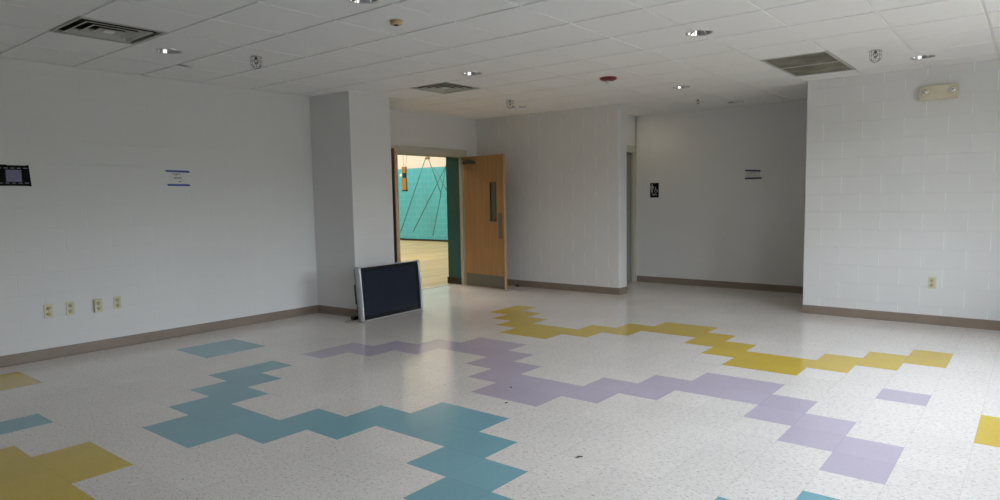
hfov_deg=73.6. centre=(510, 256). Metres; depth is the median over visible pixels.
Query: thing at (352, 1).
recessed light
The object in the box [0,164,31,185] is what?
poster
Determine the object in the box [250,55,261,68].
sprinkler
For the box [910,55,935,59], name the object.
recessed light
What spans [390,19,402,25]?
smoke detector
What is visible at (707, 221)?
wall
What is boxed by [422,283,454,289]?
trim
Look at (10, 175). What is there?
picture
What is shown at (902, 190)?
wall
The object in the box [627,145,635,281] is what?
door frame
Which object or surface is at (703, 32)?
recessed light
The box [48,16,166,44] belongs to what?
ceiling vent
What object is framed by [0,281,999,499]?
floor
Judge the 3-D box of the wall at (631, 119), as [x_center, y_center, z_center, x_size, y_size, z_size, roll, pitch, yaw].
[1.583,-1.027,10.693,0.280,3.000,1.279,3,6,38]
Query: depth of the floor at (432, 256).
16.21 m
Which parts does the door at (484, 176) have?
kick plate, vision panel, push plate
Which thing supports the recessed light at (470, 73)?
in the ceiling
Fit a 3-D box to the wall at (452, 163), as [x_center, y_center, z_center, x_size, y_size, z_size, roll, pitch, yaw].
[-3.597,-2.687,7.731,0.290,7.000,24.050,3,6,38]
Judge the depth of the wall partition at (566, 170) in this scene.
10.18 m
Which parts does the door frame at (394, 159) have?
panel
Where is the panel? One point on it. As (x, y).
(403, 175)
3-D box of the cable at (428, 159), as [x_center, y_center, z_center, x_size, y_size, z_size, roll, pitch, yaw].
[-2.387,-2.538,21.062,0.567,1.172,0.028,3,6,38]
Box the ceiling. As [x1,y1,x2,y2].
[0,0,999,119]
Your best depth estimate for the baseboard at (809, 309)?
7.39 m
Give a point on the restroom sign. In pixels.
(654, 187)
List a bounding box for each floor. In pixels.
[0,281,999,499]
[400,240,450,287]
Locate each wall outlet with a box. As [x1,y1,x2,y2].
[43,304,52,317]
[66,301,74,314]
[93,299,102,312]
[113,296,121,308]
[928,277,935,288]
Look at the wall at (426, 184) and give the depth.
22.70 m
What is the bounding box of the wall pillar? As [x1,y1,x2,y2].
[309,91,394,308]
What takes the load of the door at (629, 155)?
in the wall at (631, 119)
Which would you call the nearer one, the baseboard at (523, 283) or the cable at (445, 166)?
the baseboard at (523, 283)
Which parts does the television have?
casing, rail, rail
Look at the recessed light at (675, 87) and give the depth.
8.19 m
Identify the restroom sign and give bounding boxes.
[650,183,658,197]
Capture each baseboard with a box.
[0,305,317,367]
[318,305,357,316]
[400,238,447,241]
[507,279,626,294]
[637,275,802,293]
[801,304,999,330]
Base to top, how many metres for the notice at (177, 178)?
0.179 m
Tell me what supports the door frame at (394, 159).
in the wall at (452, 163)
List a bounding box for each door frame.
[391,145,467,284]
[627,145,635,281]
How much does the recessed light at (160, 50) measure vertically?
0.156 m
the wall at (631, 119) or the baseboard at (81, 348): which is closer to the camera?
the baseboard at (81, 348)
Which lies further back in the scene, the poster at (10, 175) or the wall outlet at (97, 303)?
the wall outlet at (97, 303)
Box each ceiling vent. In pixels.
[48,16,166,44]
[410,82,479,93]
[760,50,855,76]
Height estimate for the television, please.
0.651 m
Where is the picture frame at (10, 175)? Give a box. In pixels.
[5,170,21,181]
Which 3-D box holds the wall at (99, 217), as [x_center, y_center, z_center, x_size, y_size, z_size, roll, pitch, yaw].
[-5.208,-0.440,5.349,0.314,3.000,8.375,3,6,38]
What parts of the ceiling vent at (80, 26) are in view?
plate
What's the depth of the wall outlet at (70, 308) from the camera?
6.41 m
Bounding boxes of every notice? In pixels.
[165,170,189,186]
[745,170,761,178]
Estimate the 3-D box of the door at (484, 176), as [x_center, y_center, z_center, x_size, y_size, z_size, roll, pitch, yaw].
[-0.461,-0.553,10.703,0.164,2.098,0.990,-6,7,-44]
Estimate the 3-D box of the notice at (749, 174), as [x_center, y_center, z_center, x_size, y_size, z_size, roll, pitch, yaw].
[3.595,-1.214,9.895,0.250,0.145,0.001,3,6,38]
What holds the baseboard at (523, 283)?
attached to the wall partition at (566, 170)
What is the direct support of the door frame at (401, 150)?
attached to the wall at (452, 163)
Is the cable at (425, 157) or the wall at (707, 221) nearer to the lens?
the wall at (707, 221)
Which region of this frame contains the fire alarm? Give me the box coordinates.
[600,76,616,83]
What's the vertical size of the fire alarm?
0.070 m
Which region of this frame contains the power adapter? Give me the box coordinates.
[345,315,357,322]
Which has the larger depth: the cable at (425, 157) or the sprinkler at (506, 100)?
the cable at (425, 157)
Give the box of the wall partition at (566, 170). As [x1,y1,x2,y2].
[476,104,626,287]
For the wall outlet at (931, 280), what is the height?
0.128 m
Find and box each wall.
[0,58,317,355]
[390,109,476,156]
[397,154,460,277]
[397,155,447,239]
[627,114,635,145]
[636,99,806,285]
[803,58,999,320]
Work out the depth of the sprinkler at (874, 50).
6.16 m
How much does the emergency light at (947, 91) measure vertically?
0.144 m
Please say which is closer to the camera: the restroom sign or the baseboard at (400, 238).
the restroom sign
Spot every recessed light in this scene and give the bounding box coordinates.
[155,48,182,53]
[347,0,378,3]
[462,71,481,75]
[673,86,690,88]
[685,29,712,36]
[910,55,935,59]
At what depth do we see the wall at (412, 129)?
10.39 m
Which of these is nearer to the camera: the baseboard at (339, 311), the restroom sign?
the baseboard at (339, 311)
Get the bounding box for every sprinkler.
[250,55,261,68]
[506,100,513,108]
[869,49,881,62]
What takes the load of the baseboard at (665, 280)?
attached to the wall at (707, 221)
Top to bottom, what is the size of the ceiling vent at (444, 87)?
0.114 m
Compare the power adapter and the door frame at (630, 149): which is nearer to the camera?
the power adapter
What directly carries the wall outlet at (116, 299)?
attached to the wall at (99, 217)
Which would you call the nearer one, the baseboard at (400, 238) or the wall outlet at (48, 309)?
the wall outlet at (48, 309)
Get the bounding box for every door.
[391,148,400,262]
[461,154,506,288]
[627,153,631,281]
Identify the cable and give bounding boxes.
[400,157,425,231]
[413,166,445,231]
[428,159,440,192]
[432,168,445,235]
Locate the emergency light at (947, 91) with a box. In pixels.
[919,83,958,100]
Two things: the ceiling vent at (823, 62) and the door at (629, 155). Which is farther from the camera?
the door at (629, 155)
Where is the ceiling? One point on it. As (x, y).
(539, 55)
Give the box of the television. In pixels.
[354,260,422,321]
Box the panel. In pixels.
[400,157,407,190]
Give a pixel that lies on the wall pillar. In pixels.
(351, 137)

